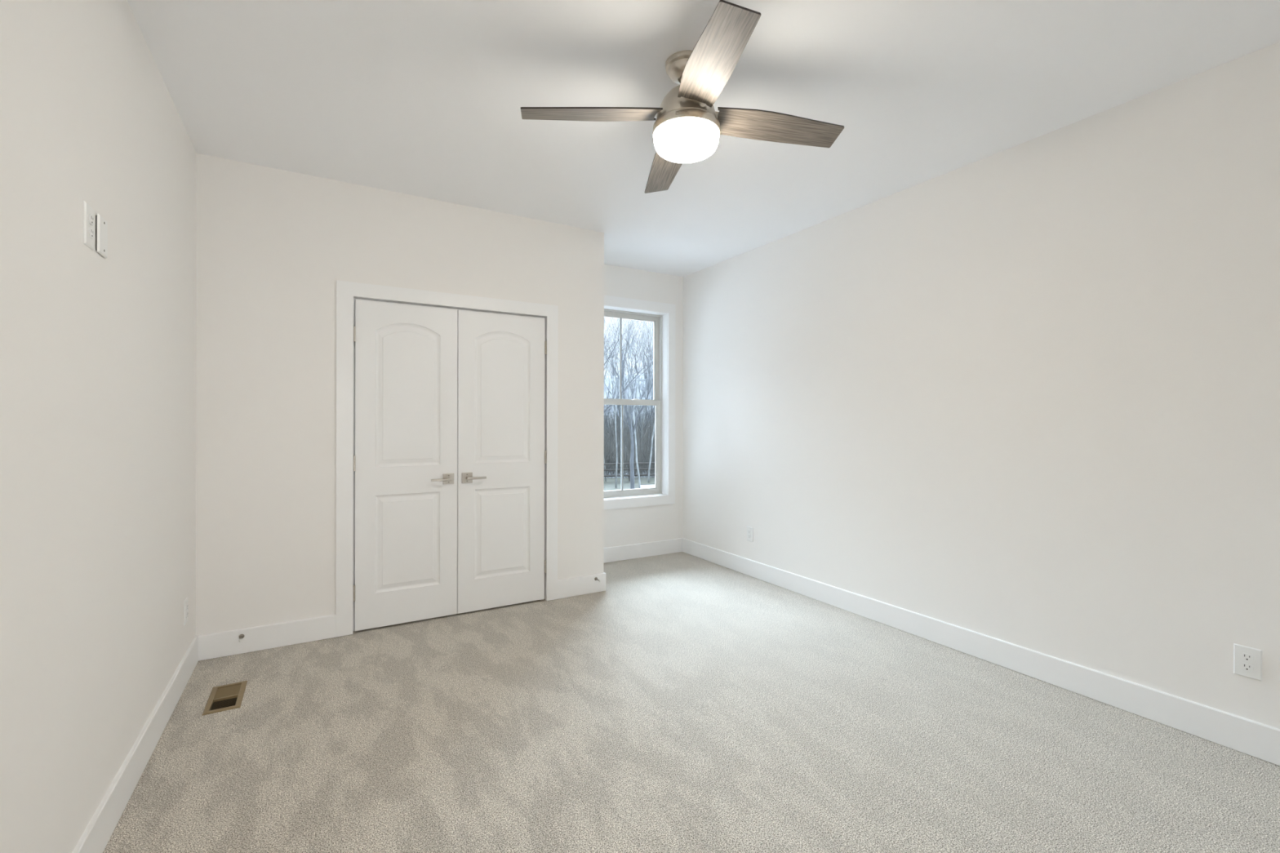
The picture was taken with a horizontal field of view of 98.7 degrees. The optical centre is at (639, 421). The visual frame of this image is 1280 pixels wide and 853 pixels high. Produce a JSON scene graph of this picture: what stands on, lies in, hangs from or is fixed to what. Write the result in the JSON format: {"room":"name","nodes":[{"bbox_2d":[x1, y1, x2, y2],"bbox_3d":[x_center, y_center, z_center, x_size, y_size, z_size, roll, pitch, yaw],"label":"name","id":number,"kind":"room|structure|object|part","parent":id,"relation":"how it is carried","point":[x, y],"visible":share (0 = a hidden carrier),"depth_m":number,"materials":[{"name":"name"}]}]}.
{"room":"empty bedroom","nodes":[
{"label":"empty bedroom","id":0,"kind":"room"},
{"bbox_2d":[0,0,196,852],"bbox_3d":[-1.629,-0.078,1.531,0.120,2.758,4.801,0,0,-30],"label":"wall","id":1,"kind":"structure","parent":0,"point":[98,353],"depth_m":1.56,"materials":[{"name":"white paint"}]},
{"bbox_2d":[83,200,94,250],"bbox_3d":[-1.584,-0.562,1.583,0.009,0.120,0.076,0,0,-30],"label":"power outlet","id":2,"kind":"object","parent":1,"relation":"attached to","point":[88,212],"visible":1,"depth_m":1.57,"materials":[{"name":"white plastic"}]},
{"bbox_2d":[88,227,93,239],"bbox_3d":[-1.582,-0.543,1.584,0.005,0.028,0.034,0,0,-30],"label":"socket","id":3,"kind":"object","parent":2,"relation":"attached to","point":[91,229],"depth_m":1.58,"materials":[{"name":"white plastic"}]},
{"bbox_2d":[88,213,93,225],"bbox_3d":[-1.582,-0.582,1.584,0.005,0.028,0.034,0,0,-30],"label":"socket","id":4,"kind":"object","parent":2,"relation":"attached to","point":[91,215],"depth_m":1.58,"materials":[{"name":"white plastic"}]},
{"bbox_2d":[95,213,107,257],"bbox_3d":[-1.632,-0.562,1.667,0.010,0.115,0.078,0,0,-30],"label":"blank wall plate","id":5,"kind":"object","parent":1,"relation":"attached to","point":[101,224],"visible":1,"depth_m":1.65,"materials":[{"name":"white plastic"}]},
{"bbox_2d":[71,635,198,852],"bbox_3d":[-1.413,1.232,1.293,0.014,0.135,3.930,0,0,-30],"label":"baseboard","id":6,"kind":"structure","parent":1,"relation":"attached to","point":[99,831],"depth_m":1.95,"materials":[{"name":"white paint"}]},
{"bbox_2d":[183,597,188,626],"bbox_3d":[-2.272,0.950,2.754,0.009,0.120,0.076,0,0,-30],"label":"power outlet","id":7,"kind":"object","parent":1,"relation":"attached to","point":[186,601],"visible":1,"depth_m":2.73,"materials":[{"name":"white plastic"}]},
{"bbox_2d":[195,153,604,635],"bbox_3d":[-1.373,-0.077,3.659,2.472,2.758,0.115,0,0,-30],"label":"wall","id":8,"kind":"structure","parent":0,"point":[273,246],"depth_m":3.24,"materials":[{"name":"white paint"}]},
{"bbox_2d":[198,613,336,661],"bbox_3d":[-2.116,1.231,3.151,0.653,0.135,0.014,0,0,-30],"label":"baseboard","id":9,"kind":"structure","parent":8,"relation":"attached to","point":[225,643],"depth_m":3.13,"materials":[{"name":"white paint"}]},
{"bbox_2d":[238,634,244,641],"bbox_3d":[-2.211,1.202,3.045,0.025,0.025,0.073,0,0,-30],"label":"door stop","id":10,"kind":"object","parent":9,"relation":"attached to","point":[241,636],"visible":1,"depth_m":3.07,"materials":[{"name":"silver metal"}]},
{"bbox_2d":[353,299,457,631],"bbox_3d":[-1.484,0.268,3.514,0.620,2.038,0.094,0,0,-30],"label":"door","id":11,"kind":"structure","parent":8,"relation":"in","point":[405,459],"depth_m":3.52,"materials":[{"name":"white paint"}]},
{"bbox_3d":[-1.293,0.380,3.582,0.127,0.017,0.016,0,0,-30],"label":"lever","id":12,"kind":"part","parent":11,"relation":"part of","materials":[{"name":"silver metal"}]},
{"bbox_2d":[336,280,558,637],"bbox_3d":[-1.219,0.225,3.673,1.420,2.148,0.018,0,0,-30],"label":"trim","id":13,"kind":"structure","parent":8,"relation":"attached to","point":[346,291],"depth_m":3.36,"materials":[{"name":"white paint"}]},
{"bbox_2d":[457,309,546,613],"bbox_3d":[-0.945,0.269,3.830,0.623,2.038,0.094,0,0,-30],"label":"door","id":14,"kind":"structure","parent":8,"relation":"in","point":[502,455],"depth_m":3.83,"materials":[{"name":"white paint"}]},
{"bbox_3d":[-1.098,0.380,3.696,0.127,0.017,0.016,0,0,-30],"label":"lever","id":15,"kind":"part","parent":14,"relation":"part of","materials":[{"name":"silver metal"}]},
{"bbox_2d":[557,573,605,599],"bbox_3d":[-0.437,1.234,4.135,0.399,0.135,0.014,0,0,-30],"label":"baseboard","id":16,"kind":"structure","parent":8,"relation":"attached to","point":[575,586],"depth_m":4.12,"materials":[{"name":"white paint"}]},
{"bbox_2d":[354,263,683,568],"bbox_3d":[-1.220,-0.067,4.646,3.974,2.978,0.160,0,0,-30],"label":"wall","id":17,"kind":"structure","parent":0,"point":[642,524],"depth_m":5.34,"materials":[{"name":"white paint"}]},
{"bbox_2d":[604,295,675,509],"bbox_3d":[-0.151,-0.175,5.263,1.058,1.974,0.180,0,0,-30],"label":"window","id":18,"kind":"structure","parent":17,"relation":"in","point":[662,315],"depth_m":5.43,"materials":[{"name":"white paint"}]},
{"bbox_3d":[-0.189,-0.607,5.327,0.859,0.882,0.030,0,0,-30],"label":"sash","id":19,"kind":"part","parent":18,"relation":"part of","materials":[{"name":"glass"}]},
{"bbox_3d":[-0.172,0.250,5.296,0.859,0.916,0.030,0,0,-30],"label":"sash","id":20,"kind":"part","parent":18,"relation":"part of","materials":[{"name":"grey plastic"}]},
{"bbox_2d":[603,537,682,563],"bbox_3d":[-0.112,1.234,5.195,1.234,0.135,0.014,0,0,-30],"label":"baseboard","id":21,"kind":"structure","parent":17,"relation":"attached to","point":[621,553],"depth_m":5.26,"materials":[{"name":"white paint"}]},
{"bbox_2d":[102,551,1279,852],"bbox_3d":[-0.009,1.364,2.575,3.974,0.120,4.961,0,0,-30],"label":"floor","id":22,"kind":"structure","parent":0,"point":[688,704],"depth_m":2.20,"materials":[{"name":"carpet"}]},
{"bbox_2d":[201,680,247,715],"bbox_3d":[-1.951,1.354,2.591,0.139,0.121,0.294,0,0,-30],"label":"floor vent","id":23,"kind":"object","parent":22,"relation":"in","point":[228,696],"visible":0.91,"depth_m":2.62,"materials":[{"name":"brown metal"}]},
{"bbox_2d":[127,0,1279,276],"bbox_3d":[-0.004,-1.514,2.575,3.974,0.120,4.961,0,0,-30],"label":"ceiling","id":24,"kind":"structure","parent":0,"point":[420,98],"depth_m":2.40,"materials":[{"name":"white paint"}]},
{"bbox_2d":[520,0,844,193],"bbox_3d":[0.189,-1.271,2.237,1.015,0.366,1.015,0,0,36],"label":"ceiling fan","id":25,"kind":"object","parent":24,"relation":"hanging from","point":[687,127],"visible":1,"depth_m":2.15,"materials":[{"name":"silver metal"}]},
{"bbox_3d":[-0.193,-1.219,2.180,0.547,0.006,0.159,-4,13,-8],"label":"fan blade","id":26,"kind":"part","parent":25,"relation":"part of","materials":[{"name":"brown wood"}]},
{"bbox_3d":[0.131,-1.227,2.619,0.159,0.006,0.547,-13,-1,-9],"label":"fan blade","id":27,"kind":"part","parent":25,"relation":"part of","materials":[{"name":"wood"}]},
{"bbox_3d":[0.188,-1.129,2.237,0.267,0.082,0.267,0,0,-30],"label":"lamp shade","id":28,"kind":"part","parent":25,"relation":"part of","materials":[{"name":"white glass"}]},
{"bbox_3d":[0.246,-1.219,1.856,0.159,0.006,0.547,11,3,-9],"label":"fan blade","id":29,"kind":"part","parent":25,"relation":"part of","materials":[{"name":"brown wood"}]},
{"bbox_3d":[0.570,-1.227,2.295,0.547,0.006,0.159,3,-12,-8],"label":"fan blade","id":30,"kind":"part","parent":25,"relation":"part of","materials":[{"name":"brown wood"}]},
{"bbox_2d":[682,41,1279,728],"bbox_3d":[1.696,-0.072,3.480,0.120,2.758,4.801,0,0,-30],"label":"wall","id":31,"kind":"structure","parent":0,"point":[1026,394],"depth_m":2.78,"materials":[{"name":"white paint"}]},
{"bbox_2d":[746,526,753,542],"bbox_3d":[0.929,0.954,4.658,0.009,0.120,0.076,0,0,-30],"label":"power outlet","id":32,"kind":"object","parent":31,"relation":"attached to","point":[749,530],"visible":1,"depth_m":4.65,"materials":[{"name":"white plastic"}]},
{"bbox_2d":[682,537,1279,765],"bbox_3d":[1.606,1.237,3.498,0.014,0.135,4.681,0,0,-30],"label":"baseboard","id":33,"kind":"structure","parent":31,"relation":"attached to","point":[1257,740],"depth_m":2.76,"materials":[{"name":"white paint"}]},
{"bbox_2d":[1233,643,1262,680],"bbox_3d":[2.391,0.947,2.164,0.009,0.120,0.076,0,0,-30],"label":"power outlet","id":34,"kind":"object","parent":31,"relation":"attached to","point":[1247,661],"visible":1,"depth_m":2.16,"materials":[{"name":"white plastic"}]},
{"bbox_2d":[1240,662,1253,671],"bbox_3d":[2.390,0.967,2.163,0.005,0.028,0.034,0,0,-30],"label":"socket","id":35,"kind":"object","parent":34,"relation":"attached to","point":[1245,667],"depth_m":2.16,"materials":[{"name":"white plastic"}]},
{"bbox_2d":[1240,653,1253,662],"bbox_3d":[2.390,0.928,2.163,0.005,0.028,0.034,0,0,-30],"label":"socket","id":36,"kind":"object","parent":34,"relation":"attached to","point":[1245,657],"depth_m":2.16,"materials":[{"name":"white plastic"}]},
{"label":"outside","id":37,"kind":"structure","parent":0,"visible":0},
{"bbox_2d":[604,373,654,490],"bbox_3d":[0.005,-2.594,68.000,183.483,12.735,177.769,0,0,-30],"label":"ground","id":38,"kind":"structure","parent":37,"point":[610,485],"depth_m":35.54,"materials":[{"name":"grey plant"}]},
{"bbox_2d":[604,322,611,481],"bbox_3d":[-3.469,-2.156,33.768,3.974,12.074,3.380,0,0,-12],"label":"bare tree","id":39,"kind":"object","parent":38,"relation":"on","point":[604,322],"visible":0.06,"depth_m":33.99,"materials":[{"name":"grey plant"}]},
{"bbox_2d":[604,323,618,376],"bbox_3d":[-5.189,-14.261,98.709,6.385,12.769,5.390,0,0,36],"label":"bare tree","id":40,"kind":"object","parent":38,"relation":"on","point":[616,323],"visible":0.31,"depth_m":98.68,"materials":[{"name":"grey plant"}]},
{"bbox_2d":[604,357,619,397],"bbox_3d":[-3.416,-5.979,69.719,3.477,6.994,4.061,0,0,-11],"label":"bare tree","id":41,"kind":"object","parent":38,"relation":"on","point":[605,357],"visible":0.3,"depth_m":69.90,"materials":[{"name":"grey plant"}]},
{"bbox_2d":[604,366,626,432],"bbox_3d":[-3.019,-0.412,40.179,4.914,8.462,4.207,0,0,32],"label":"bare tree","id":42,"kind":"object","parent":38,"relation":"on","point":[609,366],"visible":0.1,"depth_m":39.90,"materials":[{"name":"grey plant"}]},
{"bbox_2d":[604,317,632,384],"bbox_3d":[-4.051,-4.168,39.142,7.845,16.029,7.215,0,0,-25],"label":"bare tree","id":43,"kind":"object","parent":38,"relation":"on","point":[611,317],"visible":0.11,"depth_m":38.11,"materials":[{"name":"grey plant"}]},
{"bbox_2d":[604,340,635,412],"bbox_3d":[-3.139,-4.728,61.280,5.661,9.749,4.846,0,0,-28],"label":"bare tree","id":44,"kind":"object","parent":38,"relation":"on","point":[623,340],"visible":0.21,"depth_m":61.28,"materials":[{"name":"grey plant"}]},
{"bbox_2d":[604,391,636,466],"bbox_3d":[-1.872,0.554,40.990,3.725,6.414,3.189,0,0,8],"label":"bare tree","id":45,"kind":"object","parent":38,"relation":"on","point":[614,392],"visible":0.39,"depth_m":41.00,"materials":[{"name":"grey plant"}]},
{"bbox_2d":[604,350,637,424],"bbox_3d":[-1.899,-3.631,54.877,4.830,10.370,4.379,0,0,37],"label":"bare tree","id":46,"kind":"object","parent":38,"relation":"on","point":[608,350],"visible":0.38,"depth_m":54.82,"materials":[{"name":"grey plant"}]},
{"bbox_2d":[607,319,635,386],"bbox_3d":[-2.315,-11.248,73.971,7.845,16.030,7.215,0,0,13],"label":"bare tree","id":47,"kind":"object","parent":38,"relation":"on","point":[626,319],"visible":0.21,"depth_m":72.58,"materials":[{"name":"grey plant"}]},
{"bbox_2d":[604,328,637,378],"bbox_3d":[-3.270,-4.162,47.891,6.594,14.650,7.170,0,0,-2],"label":"bare tree","id":48,"kind":"object","parent":38,"relation":"on","point":[623,329],"visible":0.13,"depth_m":47.20,"materials":[{"name":"grey plant"}]},
{"bbox_2d":[604,316,639,488],"bbox_3d":[-2.227,-2.466,32.188,3.592,12.828,4.222,0,0,-39],"label":"bare tree","id":49,"kind":"object","parent":38,"relation":"on","point":[615,486],"visible":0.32,"depth_m":31.43,"materials":[{"name":"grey plant"}]},
{"bbox_2d":[604,386,639,462],"bbox_3d":[-2.141,-0.338,44.058,4.592,7.908,3.931,0,0,-17],"label":"bare tree","id":50,"kind":"object","parent":38,"relation":"on","point":[604,387],"visible":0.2,"depth_m":43.95,"materials":[{"name":"grey plant"}]},
{"bbox_2d":[604,347,649,473],"bbox_3d":[-1.317,-0.864,39.269,4.711,9.476,5.503,0,0,9],"label":"bare tree","id":51,"kind":"object","parent":38,"relation":"on","point":[620,415],"visible":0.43,"depth_m":38.89,"materials":[{"name":"grey plant"}]},
{"bbox_2d":[612,321,642,389],"bbox_3d":[-1.892,-8.193,67.916,5.676,12.611,6.172,0,0,25],"label":"bare tree","id":52,"kind":"object","parent":38,"relation":"on","point":[633,322],"visible":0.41,"depth_m":67.75,"materials":[{"name":"grey plant"}]},
{"bbox_2d":[617,320,639,364],"bbox_3d":[-1.892,-12.046,84.802,5.644,11.532,5.191,0,0,5],"label":"bare tree","id":53,"kind":"object","parent":38,"relation":"on","point":[617,321],"visible":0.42,"depth_m":83.82,"materials":[{"name":"grey plant"}]},
{"bbox_2d":[604,317,653,415],"bbox_3d":[-1.175,-1.633,18.973,7.693,11.104,8.331,0,0,5],"label":"bare tree","id":54,"kind":"object","parent":38,"relation":"on","point":[628,384],"visible":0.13,"depth_m":18.71,"materials":[{"name":"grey plant"}]},
{"bbox_2d":[604,318,653,488],"bbox_3d":[-0.738,-1.774,25.476,6.698,11.304,5.659,0,0,38],"label":"bare tree","id":55,"kind":"object","parent":38,"relation":"on","point":[629,424],"visible":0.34,"depth_m":25.81,"materials":[{"name":"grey plant"}]},
{"bbox_2d":[604,317,653,412],"bbox_3d":[-1.004,-6.022,53.833,7.312,16.244,7.950,0,0,-31],"label":"bare tree","id":56,"kind":"object","parent":38,"relation":"on","point":[616,355],"visible":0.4,"depth_m":52.88,"materials":[{"name":"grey plant"}]},
{"bbox_2d":[611,320,646,422],"bbox_3d":[-0.852,-4.332,53.615,5.980,12.220,5.500,0,0,32],"label":"bare tree","id":57,"kind":"object","parent":38,"relation":"on","point":[633,321],"visible":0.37,"depth_m":54.52,"materials":[{"name":"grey plant"}]},
{"bbox_2d":[604,387,654,478],"bbox_3d":[-0.300,-0.187,47.819,29.053,7.926,27.882,0,0,2],"label":"undergrowth","id":58,"kind":"object","parent":38,"relation":"on","point":[645,454],"visible":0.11,"depth_m":39.42,"materials":[{"name":"grey plant"}]},
{"bbox_2d":[604,460,654,480],"bbox_3d":[-0.605,3.099,34.000,14.589,1.619,0.161,0,0,-4],"label":"rail fence","id":59,"kind":"object","parent":38,"relation":"on","point":[628,463],"visible":0.14,"depth_m":33.95,"materials":[{"name":"grey wood"}]},
{"bbox_3d":[-1.804,2.614,33.925,2.406,0.139,0.104,0,0,-4],"label":"rail","id":60,"kind":"part","parent":59,"relation":"part of","materials":[{"name":"grey wood"}]},
{"bbox_3d":[-1.804,2.974,33.925,2.406,0.139,0.104,0,0,-4],"label":"rail","id":61,"kind":"part","parent":59,"relation":"part of","materials":[{"name":"grey wood"}]},
{"bbox_3d":[-1.805,3.344,33.925,2.406,0.139,0.104,0,0,-4],"label":"rail","id":62,"kind":"part","parent":59,"relation":"part of","materials":[{"name":"grey wood"}]},
{"bbox_3d":[-0.606,3.151,34.000,0.120,1.450,0.120,0,0,-30],"label":"post","id":63,"kind":"part","parent":59,"relation":"part of","materials":[{"name":"grey wood"}]},
{"bbox_3d":[0.596,2.560,34.075,2.408,0.174,0.105,0,0,-4],"label":"rail","id":64,"kind":"part","parent":59,"relation":"part of","materials":[{"name":"grey wood"}]},
{"bbox_3d":[0.596,2.920,34.075,2.408,0.174,0.105,0,0,-4],"label":"rail","id":65,"kind":"part","parent":59,"relation":"part of","materials":[{"name":"grey wood"}]},
{"bbox_3d":[0.595,3.290,34.075,2.408,0.174,0.105,0,0,-4],"label":"rail","id":66,"kind":"part","parent":59,"relation":"part of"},
{"bbox_2d":[613,319,652,488],"bbox_3d":[-0.291,-2.849,28.466,3.803,13.583,4.470,0,0,9],"label":"bare tree","id":67,"kind":"object","parent":38,"relation":"on","point":[643,325],"visible":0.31,"depth_m":29.48,"materials":[{"name":"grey plant"}]},
{"bbox_2d":[611,377,653,439],"bbox_3d":[-0.367,-0.683,43.969,4.336,8.722,5.065,0,0,31],"label":"bare tree","id":68,"kind":"object","parent":38,"relation":"on","point":[648,378],"visible":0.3,"depth_m":43.38,"materials":[{"name":"grey plant"}]},
{"bbox_2d":[611,352,654,453],"bbox_3d":[0.297,-1.176,44.289,5.580,9.609,4.777,0,0,6],"label":"bare tree","id":69,"kind":"object","parent":38,"relation":"on","point":[637,424],"visible":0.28,"depth_m":44.27,"materials":[{"name":"grey plant"}]},
{"bbox_2d":[622,325,643,372],"bbox_3d":[-1.032,-13.975,96.536,5.861,11.722,4.948,0,0,-18],"label":"bare tree","id":70,"kind":"object","parent":38,"relation":"on","point":[633,326],"visible":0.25,"depth_m":96.57,"materials":[{"name":"grey plant"}]},
{"bbox_2d":[616,347,653,457],"bbox_3d":[0.781,-1.774,41.020,5.427,11.090,4.992,0,0,-28],"label":"bare tree","id":71,"kind":"object","parent":38,"relation":"on","point":[641,428],"visible":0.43,"depth_m":41.65,"materials":[{"name":"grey plant"}]},
{"bbox_2d":[624,355,653,442],"bbox_3d":[0.637,-2.437,50.570,4.735,10.165,4.292,0,0,39],"label":"bare tree","id":72,"kind":"object","parent":38,"relation":"on","point":[649,355],"visible":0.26,"depth_m":50.59,"materials":[{"name":"grey plant"}]},
{"bbox_2d":[622,320,655,457],"bbox_3d":[0.412,-4.349,43.953,7.898,16.139,7.264,0,0,-22],"label":"bare tree","id":73,"kind":"object","parent":38,"relation":"on","point":[644,321],"visible":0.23,"depth_m":42.75,"materials":[{"name":"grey plant"}]},
{"bbox_2d":[626,352,653,406],"bbox_3d":[0.483,-4.860,61.322,4.616,9.910,4.185,0,0,-14],"label":"bare tree","id":74,"kind":"object","parent":38,"relation":"on","point":[633,353],"visible":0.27,"depth_m":61.17,"materials":[{"name":"grey plant"}]},
{"bbox_2d":[630,322,653,417],"bbox_3d":[0.655,-5.967,63.158,4.864,11.520,5.366,0,0,-12],"label":"bare tree","id":75,"kind":"object","parent":38,"relation":"on","point":[646,322],"visible":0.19,"depth_m":62.85,"materials":[{"name":"grey plant"}]},
{"bbox_2d":[634,322,648,377],"bbox_3d":[0.557,-11.446,83.667,4.339,10.276,4.786,0,0,8],"label":"bare tree","id":76,"kind":"object","parent":38,"relation":"on","point":[648,322],"visible":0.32,"depth_m":84.05,"materials":[{"name":"grey plant"}]},
{"bbox_2d":[632,340,653,399],"bbox_3d":[1.224,-7.098,69.753,5.420,9.333,4.639,0,0,38],"label":"bare tree","id":77,"kind":"object","parent":38,"relation":"on","point":[640,340],"visible":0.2,"depth_m":69.95,"materials":[{"name":"grey plant"}]},
{"bbox_2d":[635,370,653,431],"bbox_3d":[0.403,-2.706,55.319,3.701,8.765,4.083,0,0,-35],"label":"bare tree","id":78,"kind":"object","parent":38,"relation":"on","point":[636,371],"visible":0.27,"depth_m":55.02,"materials":[{"name":"grey plant"}]},
{"bbox_2d":[635,320,653,370],"bbox_3d":[2.066,-6.743,54.273,8.201,16.758,7.543,0,0,30],"label":"bare tree","id":79,"kind":"object","parent":38,"relation":"on","point":[636,321],"visible":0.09,"depth_m":54.20,"materials":[{"name":"grey plant"}]},
{"bbox_2d":[636,368,655,460],"bbox_3d":[1.345,-0.578,43.429,3.592,8.506,3.962,0,0,15],"label":"bare tree","id":80,"kind":"object","parent":38,"relation":"on","point":[651,368],"visible":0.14,"depth_m":42.83,"materials":[{"name":"grey plant"}]},
{"bbox_2d":[640,337,655,482],"bbox_3d":[2.159,-3.278,33.043,4.719,14.338,4.014,0,0,-4],"label":"bare tree","id":81,"kind":"object","parent":38,"relation":"on","point":[651,455],"visible":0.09,"depth_m":32.82,"materials":[{"name":"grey plant"}]}
]}

